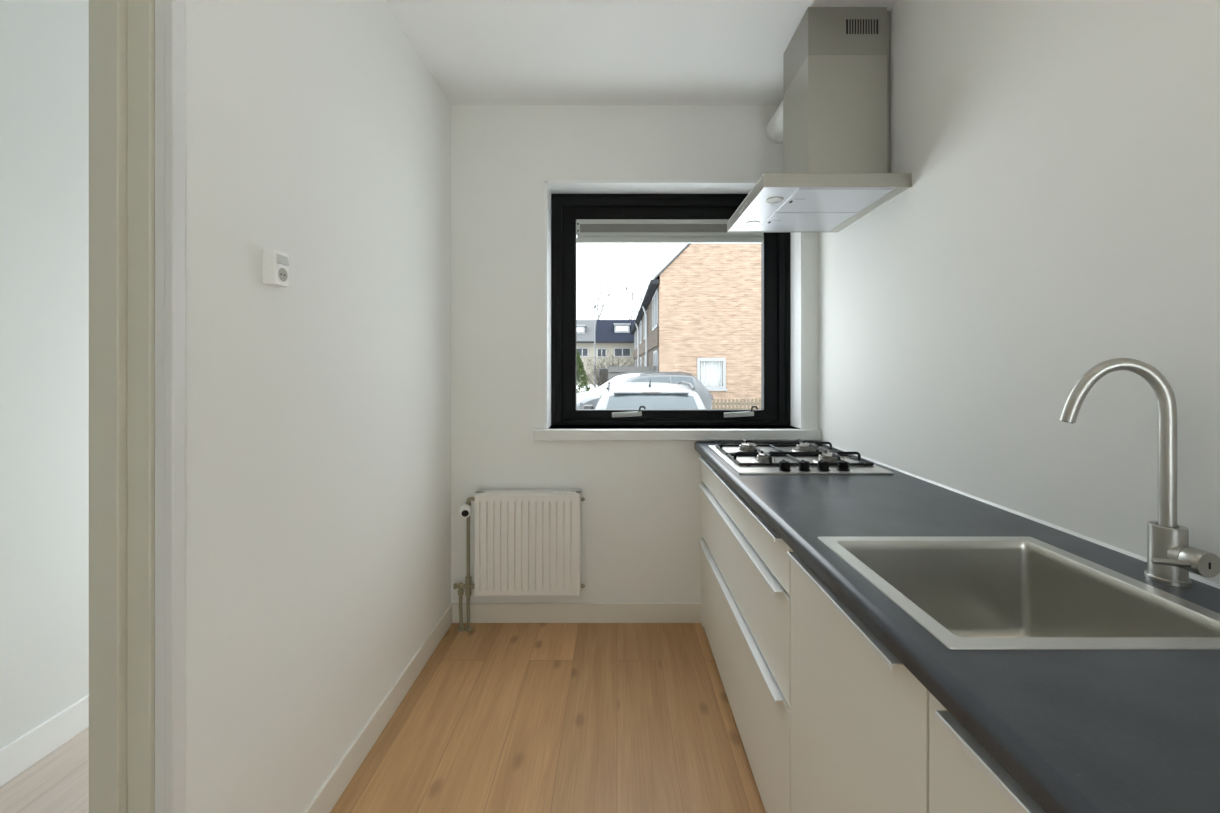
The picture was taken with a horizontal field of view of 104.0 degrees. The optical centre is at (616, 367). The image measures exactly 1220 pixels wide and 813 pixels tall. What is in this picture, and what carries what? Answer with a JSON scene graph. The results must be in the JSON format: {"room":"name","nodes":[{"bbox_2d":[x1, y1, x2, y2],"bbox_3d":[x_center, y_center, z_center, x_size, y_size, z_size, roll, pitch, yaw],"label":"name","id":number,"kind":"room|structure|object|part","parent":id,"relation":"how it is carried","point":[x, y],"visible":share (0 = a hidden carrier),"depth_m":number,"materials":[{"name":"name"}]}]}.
{"room":"kitchen","nodes":[
{"label":"kitchen","id":0,"kind":"room"},
{"bbox_2d":[0,0,88,748],"bbox_3d":[-1.943,-0.023,0.700,0.100,2.606,3.400,0,0,0],"label":"wall","id":1,"kind":"structure","parent":0,"point":[44,44],"depth_m":1.56,"materials":[{"name":"white paint"}]},
{"bbox_2d":[0,694,88,786],"bbox_3d":[-1.887,1.224,0.700,0.012,0.112,3.400,0,0,0],"label":"baseboard","id":2,"kind":"structure","parent":1,"relation":"attached to","point":[34,745],"depth_m":1.56,"materials":[{"name":"white wood"}]},
{"bbox_2d":[185,0,450,812],"bbox_3d":[-0.897,-0.023,0.450,0.120,2.606,3.900,0,0,0],"label":"wall","id":3,"kind":"structure","parent":0,"point":[318,134],"depth_m":1.28,"materials":[{"name":"paint"}]},
{"bbox_2d":[89,0,184,812],"bbox_3d":[-0.898,0.105,0.402,0.138,2.350,1.028,0,0,0],"label":"door frame","id":4,"kind":"structure","parent":3,"relation":"in","point":[137,47],"depth_m":0.89,"materials":[{"name":"paint"}]},
{"bbox_3d":[-0.849,0.114,0.402,0.039,2.332,1.028,0,0,0],"label":"architrave","id":5,"kind":"part","parent":4,"relation":"part of","materials":[{"name":"white paint"}]},
{"bbox_2d":[262,249,288,286],"bbox_3d":[-0.819,-0.239,1.147,0.036,0.082,0.049,0,0,0],"label":"wall socket","id":6,"kind":"object","parent":3,"relation":"attached to","point":[275,263],"visible":1,"depth_m":1.12,"materials":[{"name":"white plastic"}]},
{"bbox_2d":[277,267,287,282],"bbox_3d":[-0.806,-0.225,1.147,0.004,0.038,0.038,0,0,0],"label":"socket","id":7,"kind":"object","parent":6,"relation":"attached to","point":[282,272],"depth_m":1.15,"materials":[{"name":"white plastic"}]},
{"bbox_2d":[303,604,451,812],"bbox_3d":[-0.831,1.231,1.653,0.012,0.098,1.470,0,0,0],"label":"baseboard","id":8,"kind":"structure","parent":3,"relation":"attached to","point":[325,799],"depth_m":1.63,"materials":[{"name":"white paint"}]},
{"bbox_2d":[0,623,765,812],"bbox_3d":[-0.439,1.310,0.450,3.108,0.060,3.900,0,0,0],"label":"floor","id":9,"kind":"structure","parent":0,"point":[500,717],"depth_m":1.65,"materials":[{"name":"brown wood"}]},
{"bbox_2d":[453,516,474,631],"bbox_3d":[-0.747,0.997,2.335,0.114,0.569,0.047,0,0,0],"label":"pipe","id":10,"kind":"object","parent":9,"relation":"on","point":[468,586],"visible":0.96,"depth_m":2.34,"materials":[{"name":"metal"}]},
{"bbox_2d":[701,461,703,626],"bbox_3d":[0.429,0.844,2.377,0.014,0.872,0.046,0,0,0],"label":"filler panel","id":11,"kind":"object","parent":9,"relation":"on","point":[701,461],"visible":0.29,"depth_m":2.38,"materials":[{"name":"white laminate"}]},
{"bbox_2d":[699,456,789,812],"bbox_3d":[0.703,0.845,1.752,0.613,0.871,1.199,0,0,0],"label":"base cabinet","id":12,"kind":"object","parent":9,"relation":"on","point":[746,563],"visible":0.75,"depth_m":1.46,"materials":[{"name":"cream laminate"},{"name":"aluminium"}]},
{"bbox_3d":[0.413,0.432,1.752,0.034,0.010,1.112,0,0,0],"label":"handle","id":13,"kind":"part","parent":12,"relation":"part of","materials":[{"name":"silver metal"}]},
{"bbox_3d":[0.413,0.839,1.752,0.034,0.010,1.112,0,0,0],"label":"handle","id":14,"kind":"part","parent":12,"relation":"part of","materials":[{"name":"silver metal"}]},
{"bbox_3d":[0.413,0.567,1.752,0.034,0.010,1.112,0,0,0],"label":"handle","id":15,"kind":"part","parent":12,"relation":"part of","materials":[{"name":"silver metal"}]},
{"bbox_3d":[0.427,0.695,1.752,0.019,0.261,1.197,0,0,0],"label":"drawer","id":16,"kind":"part","parent":12,"relation":"part of","materials":[{"name":"white"}]},
{"bbox_3d":[0.427,0.491,1.752,0.019,0.124,1.197,0,0,0],"label":"drawer","id":17,"kind":"part","parent":12,"relation":"part of","materials":[{"name":"white laminate"}]},
{"bbox_2d":[694,440,1219,812],"bbox_3d":[0.702,0.386,1.215,0.625,0.044,2.370,0,0,0],"label":"countertop","id":18,"kind":"structure","parent":12,"relation":"on","point":[1078,730],"depth_m":0.58,"materials":[{"name":"laminate"}]},
{"bbox_2d":[708,439,893,474],"bbox_3d":[0.693,0.346,1.941,0.536,0.047,0.582,0,0,0],"label":"gas hob","id":19,"kind":"object","parent":18,"relation":"in","point":[757,458],"visible":1,"depth_m":1.83,"materials":[{"name":"silver metal"}]},
{"bbox_3d":[0.575,0.350,2.085,0.116,0.024,0.116,0,0,0],"label":"burner","id":20,"kind":"part","parent":19,"relation":"part of","materials":[{"name":"silver metal"}]},
{"bbox_3d":[0.568,0.350,1.840,0.092,0.024,0.092,0,0,0],"label":"burner","id":21,"kind":"part","parent":19,"relation":"part of","materials":[{"name":"silver metal"}]},
{"bbox_3d":[0.595,0.345,1.690,0.043,0.034,0.043,0,0,0],"label":"knob","id":22,"kind":"part","parent":19,"relation":"part of","materials":[{"name":"black plastic"}]},
{"bbox_3d":[0.664,0.345,1.690,0.043,0.034,0.043,0,0,0],"label":"knob","id":23,"kind":"part","parent":19,"relation":"part of","materials":[{"name":"black plastic"}]},
{"bbox_3d":[0.832,0.350,2.085,0.128,0.024,0.128,0,0,0],"label":"burner","id":24,"kind":"part","parent":19,"relation":"part of","materials":[{"name":"silver metal"}]},
{"bbox_3d":[0.733,0.345,1.690,0.043,0.034,0.043,0,0,0],"label":"knob","id":25,"kind":"part","parent":19,"relation":"part of","materials":[{"name":"black plastic"}]},
{"bbox_3d":[0.822,0.350,1.840,0.120,0.024,0.120,0,0,0],"label":"burner","id":26,"kind":"part","parent":19,"relation":"part of","materials":[{"name":"silver metal"}]},
{"bbox_3d":[0.803,0.345,1.690,0.043,0.034,0.043,0,0,0],"label":"knob","id":27,"kind":"part","parent":19,"relation":"part of","materials":[{"name":"black plastic"}]},
{"bbox_2d":[818,537,1219,648],"bbox_3d":[0.670,0.469,0.833,0.466,0.202,0.414,0,0,0],"label":"sink","id":28,"kind":"object","parent":18,"relation":"in","point":[966,592],"visible":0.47,"depth_m":0.97,"materials":[{"name":"silver metal"}]},
{"bbox_2d":[1060,358,1219,586],"bbox_3d":[0.906,0.176,0.828,0.182,0.388,0.103,0,0,23],"label":"tap","id":29,"kind":"object","parent":18,"relation":"on","point":[1170,557],"visible":1,"depth_m":0.82,"materials":[{"name":"silver metal"}]},
{"bbox_3d":[0.904,0.133,0.864,0.153,0.303,0.022,0,0,30],"label":"spout","id":30,"kind":"part","parent":29,"relation":"part of","materials":[{"name":"silver metal"}]},
{"bbox_3d":[0.915,0.321,0.785,0.068,0.015,0.010,0,0,0],"label":"lever","id":31,"kind":"part","parent":29,"relation":"part of","materials":[{"name":"silver metal"}]},
{"bbox_3d":[0.961,0.320,0.785,0.040,0.040,0.027,0,0,0],"label":"handle","id":32,"kind":"part","parent":29,"relation":"part of","materials":[{"name":"silver metal"}]},
{"bbox_2d":[788,548,928,812],"bbox_3d":[0.703,0.845,0.896,0.613,0.871,0.507,0,0,0],"label":"base cabinet","id":33,"kind":"object","parent":9,"relation":"on","point":[859,718],"visible":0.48,"depth_m":0.86,"materials":[{"name":"white"}]},
{"bbox_3d":[0.413,0.432,0.897,0.034,0.010,0.418,0,0,0],"label":"handle","id":34,"kind":"part","parent":33,"relation":"part of","materials":[{"name":"silver metal"}]},
{"bbox_2d":[929,692,1045,812],"bbox_3d":[0.703,0.845,0.337,0.613,0.871,0.605,0,0,0],"label":"base cabinet","id":35,"kind":"object","parent":9,"relation":"on","point":[964,777],"visible":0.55,"depth_m":0.57,"materials":[{"name":"white"}]},
{"bbox_2d":[451,105,817,602],"bbox_3d":[-0.439,0.177,2.525,3.108,3.006,0.250,0,0,0],"label":"wall","id":36,"kind":"structure","parent":0,"point":[641,506],"depth_m":2.40,"materials":[{"name":"paint"}]},
{"bbox_2d":[459,489,584,595],"bbox_3d":[-0.464,0.855,2.346,0.613,0.498,0.109,0,0,0],"label":"radiator","id":37,"kind":"object","parent":36,"relation":"attached to","point":[528,542],"visible":1,"depth_m":2.30,"materials":[{"name":"white metal"}]},
{"bbox_2d":[475,489,581,493],"bbox_3d":[-0.433,0.609,2.341,0.512,0.006,0.074,0,0,0],"label":"grille","id":38,"kind":"object","parent":37,"relation":"attached to","point":[481,491],"depth_m":2.34,"materials":[{"name":"white metal"}]},
{"bbox_2d":[451,603,700,622],"bbox_3d":[-0.199,1.231,2.394,1.277,0.098,0.012,0,0,0],"label":"baseboard","id":39,"kind":"structure","parent":36,"relation":"attached to","point":[479,612],"depth_m":2.39,"materials":[{"name":"white paint"}]},
{"bbox_2d":[551,194,789,424],"bbox_3d":[0.287,-0.312,2.587,1.276,1.237,0.093,0,0,0],"label":"window","id":40,"kind":"structure","parent":36,"relation":"in","point":[566,209],"depth_m":2.57,"materials":[{"name":"black paint"}]},
{"bbox_2d":[576,219,763,243],"bbox_3d":[0.285,-0.740,2.577,1.013,0.125,0.034,0,0,0],"label":"window blind","id":41,"kind":"object","parent":40,"relation":"attached to","point":[588,231],"visible":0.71,"depth_m":2.57,"materials":[{"name":"grey fabric"}]},
{"bbox_3d":[0.285,-0.790,2.581,1.008,0.024,0.026,0,0,0],"label":"head rail","id":42,"kind":"part","parent":41,"relation":"part of","materials":[{"name":"grey metal"}]},
{"bbox_3d":[0.285,-0.716,2.580,1.002,0.030,0.028,0,0,0],"label":"rail","id":43,"kind":"part","parent":41,"relation":"part of","materials":[{"name":"grey metal"}]},
{"bbox_3d":[0.285,-0.689,2.580,1.013,0.023,0.028,0,0,0],"label":"rail","id":44,"kind":"part","parent":41,"relation":"part of","materials":[{"name":"grey metal"}]},
{"bbox_2d":[544,180,803,428],"bbox_3d":[0.287,-0.320,2.472,1.308,1.254,0.152,0,0,0],"label":"trim","id":45,"kind":"structure","parent":36,"relation":"attached to","point":[550,186],"depth_m":2.44,"materials":[{"name":"white paint"}]},
{"bbox_2d":[533,425,820,439],"bbox_3d":[0.299,0.334,2.456,1.431,0.052,0.188,0,0,0],"label":"window sill","id":46,"kind":"structure","parent":36,"relation":"attached to","point":[602,432],"depth_m":2.36,"materials":[{"name":"white stone"}]},
{"bbox_2d":[385,0,897,104],"bbox_3d":[-0.439,-1.376,0.525,3.108,0.100,4.350,0,0,0],"label":"ceiling","id":47,"kind":"structure","parent":0,"point":[478,52],"depth_m":1.98,"materials":[{"name":"paint"}]},
{"bbox_2d":[818,0,1219,583],"bbox_3d":[1.065,-0.023,0.450,0.100,2.606,3.900,0,0,0],"label":"wall","id":48,"kind":"structure","parent":0,"point":[1058,219],"depth_m":1.14,"materials":[{"name":"paint"}]},
{"bbox_2d":[727,7,911,231],"bbox_3d":[0.759,-0.973,1.912,0.511,0.704,0.548,0,0,0],"label":"hood","id":49,"kind":"object","parent":48,"relation":"attached to","point":[836,61],"visible":1,"depth_m":1.75,"materials":[{"name":"silver metal"}]},
{"bbox_2d":[765,100,782,143],"bbox_3d":[0.814,-1.196,2.205,0.133,0.133,0.389,0,0,0],"label":"duct pipe","id":50,"kind":"object","parent":49,"relation":"attached to","point":[774,127],"visible":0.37,"depth_m":2.31,"materials":[{"name":"white plastic"}]},
{"bbox_3d":[0.739,-0.628,1.912,0.459,0.004,0.542,0,0,0],"label":"underside plate","id":51,"kind":"part","parent":49,"relation":"part of","materials":[{"name":"silver metal"}]},
{"label":"outside","id":52,"kind":"structure","parent":0,"visible":0},
{"bbox_2d":[577,385,597,391],"bbox_3d":[0.000,1.635,35.000,180.000,0.050,190.000,0,0,0],"label":"ground","id":53,"kind":"structure","parent":52,"point":[591,386],"depth_m":39.31,"materials":[{"name":"white"}]},
{"bbox_2d":[577,349,590,392],"bbox_3d":[-1.805,0.372,20.502,1.715,2.477,1.656,0,0,0],"label":"conifer","id":54,"kind":"object","parent":53,"relation":"on","point":[580,367],"visible":0.32,"depth_m":20.32,"materials":[{"name":"green plant"}]},
{"bbox_2d":[577,320,596,384],"bbox_3d":[-5.575,-1.755,50.450,6.850,6.730,9.900,0,0,0],"label":"house","id":55,"kind":"structure","parent":53,"relation":"on","point":[585,328],"depth_m":46.00,"materials":[{"name":"grey tile"}]},
{"bbox_3d":[-3.900,-3.795,47.246,1.100,0.450,0.030,0,0,0],"label":"pane","id":56,"kind":"part","parent":55,"relation":"part of","materials":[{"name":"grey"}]},
{"bbox_3d":[-3.350,-1.520,45.980,1.000,0.700,0.020,0,0,0],"label":"pane","id":57,"kind":"part","parent":55,"relation":"part of","materials":[{"name":"grey glass"}]},
{"bbox_2d":[593,305,596,384],"bbox_3d":[-1.950,-1.995,42.000,0.340,7.210,0.332,0,0,0],"label":"street lamp","id":58,"kind":"object","parent":53,"relation":"on","point":[594,306],"visible":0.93,"depth_m":41.96,"materials":[{"name":"grey metal"}]},
{"bbox_2d":[582,347,639,388],"bbox_3d":[-0.526,0.207,24.531,3.261,2.830,3.465,0,0,-26],"label":"bare shrub","id":59,"kind":"object","parent":53,"relation":"on","point":[598,370],"visible":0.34,"depth_m":24.43,"materials":[{"name":"grey plant"}]},
{"bbox_2d":[596,320,634,383],"bbox_3d":[0.726,-1.755,50.450,5.748,6.730,9.900,0,0,0],"label":"house","id":60,"kind":"structure","parent":53,"relation":"on","point":[614,335],"depth_m":46.00,"materials":[{"name":"brick"}]},
{"bbox_3d":[-1.475,-1.470,45.980,0.750,0.700,0.020,0,0,0],"label":"pane","id":61,"kind":"part","parent":60,"relation":"part of","materials":[{"name":"grey glass"}]},
{"bbox_3d":[0.500,-3.920,47.430,1.200,0.500,0.030,0,0,0],"label":"pane","id":62,"kind":"part","parent":60,"relation":"part of","materials":[{"name":"grey glass"}]},
{"bbox_3d":[0.525,-1.520,45.980,1.450,0.700,0.020,0,0,0],"label":"pane","id":63,"kind":"part","parent":60,"relation":"part of","materials":[{"name":"grey glass"}]},
{"bbox_2d":[589,359,644,383],"bbox_3d":[0.061,0.544,20.605,2.738,2.156,2.152,0,0,31],"label":"bare shrub","id":64,"kind":"object","parent":53,"relation":"on","point":[606,359],"visible":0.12,"depth_m":20.61,"materials":[{"name":"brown plant"}]},
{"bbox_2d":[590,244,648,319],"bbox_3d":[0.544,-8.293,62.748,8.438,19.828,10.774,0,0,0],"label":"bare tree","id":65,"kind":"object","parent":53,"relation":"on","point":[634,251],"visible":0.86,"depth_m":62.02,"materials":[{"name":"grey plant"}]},
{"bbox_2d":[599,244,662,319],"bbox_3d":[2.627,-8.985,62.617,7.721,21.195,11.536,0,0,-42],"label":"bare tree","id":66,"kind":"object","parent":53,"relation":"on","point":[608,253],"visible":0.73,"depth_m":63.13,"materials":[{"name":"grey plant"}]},
{"bbox_2d":[608,366,656,380],"bbox_3d":[0.600,0.765,18.660,1.900,1.690,0.120,0,0,0],"label":"fence","id":67,"kind":"object","parent":53,"relation":"on","point":[610,368],"visible":0.26,"depth_m":18.60,"materials":[{"name":"grey wood"}]},
{"bbox_2d":[583,379,705,408],"bbox_3d":[0.455,0.931,7.950,2.100,1.558,4.200,0,0,0],"label":"car","id":68,"kind":"object","parent":53,"relation":"on","point":[650,395],"visible":0.29,"depth_m":6.29,"materials":[{"name":"white paint"}]},
{"bbox_2d":[583,405,592,408],"bbox_3d":[-0.505,0.715,8.370,0.180,0.130,0.120,0,0,0],"label":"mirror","id":69,"kind":"object","parent":68,"relation":"attached to","point":[585,406],"depth_m":8.31,"materials":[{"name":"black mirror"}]},
{"bbox_3d":[1.040,0.252,7.309,0.042,0.087,1.684,0,0,0],"label":"roof rail","id":70,"kind":"part","parent":68,"relation":"part of","materials":[{"name":"black"}]},
{"bbox_2d":[577,370,712,408],"bbox_3d":[0.577,0.831,13.713,4.200,1.558,2.100,0,0,-25],"label":"car","id":71,"kind":"object","parent":53,"relation":"on","point":[591,397],"visible":0.38,"depth_m":13.37,"materials":[{"name":"grey paint"}]},
{"bbox_3d":[1.405,0.152,13.453,1.684,0.087,0.042,0,0,-25],"label":"roof rail","id":72,"kind":"part","parent":71,"relation":"part of","materials":[{"name":"black"}]},
{"bbox_2d":[630,244,760,407],"bbox_3d":[5.700,-3.105,31.660,8.880,9.430,27.480,0,0,0],"label":"brick house","id":73,"kind":"structure","parent":53,"relation":"on","point":[700,315],"depth_m":18.00,"materials":[{"name":"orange brick"}]},
{"bbox_3d":[1.621,-2.420,20.350,0.018,1.300,2.700,0,0,0],"label":"pane","id":74,"kind":"part","parent":73,"relation":"part of","materials":[{"name":"grey glass"}]},
{"bbox_3d":[1.621,0.055,20.000,0.018,1.350,2.000,0,0,0],"label":"pane","id":75,"kind":"part","parent":73,"relation":"part of","materials":[{"name":"grey glass"}]},
{"bbox_2d":[700,361,721,385],"bbox_3d":[3.565,0.215,18.145,0.870,0.990,0.049,0,0,0],"label":"curtain","id":76,"kind":"object","parent":73,"relation":"hanging from","point":[710,371],"depth_m":18.14,"materials":[{"name":"grey fabric"}]},
{"bbox_3d":[3.565,0.825,17.970,1.190,0.070,0.100,0,0,0],"label":"sill","id":77,"kind":"part","parent":73,"relation":"part of","materials":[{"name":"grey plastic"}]},
{"bbox_2d":[712,398,760,408],"bbox_3d":[5.075,1.310,16.230,4.650,0.600,0.060,0,0,0],"label":"picket fence","id":78,"kind":"object","parent":53,"relation":"on","point":[725,403],"visible":0.29,"depth_m":16.20,"materials":[{"name":"brown wood"}]},
{"bbox_3d":[5.075,1.320,16.240,4.650,0.280,0.040,0,0,0],"label":"rail","id":79,"kind":"part","parent":78,"relation":"part of","materials":[{"name":"brown wood"}]}
]}

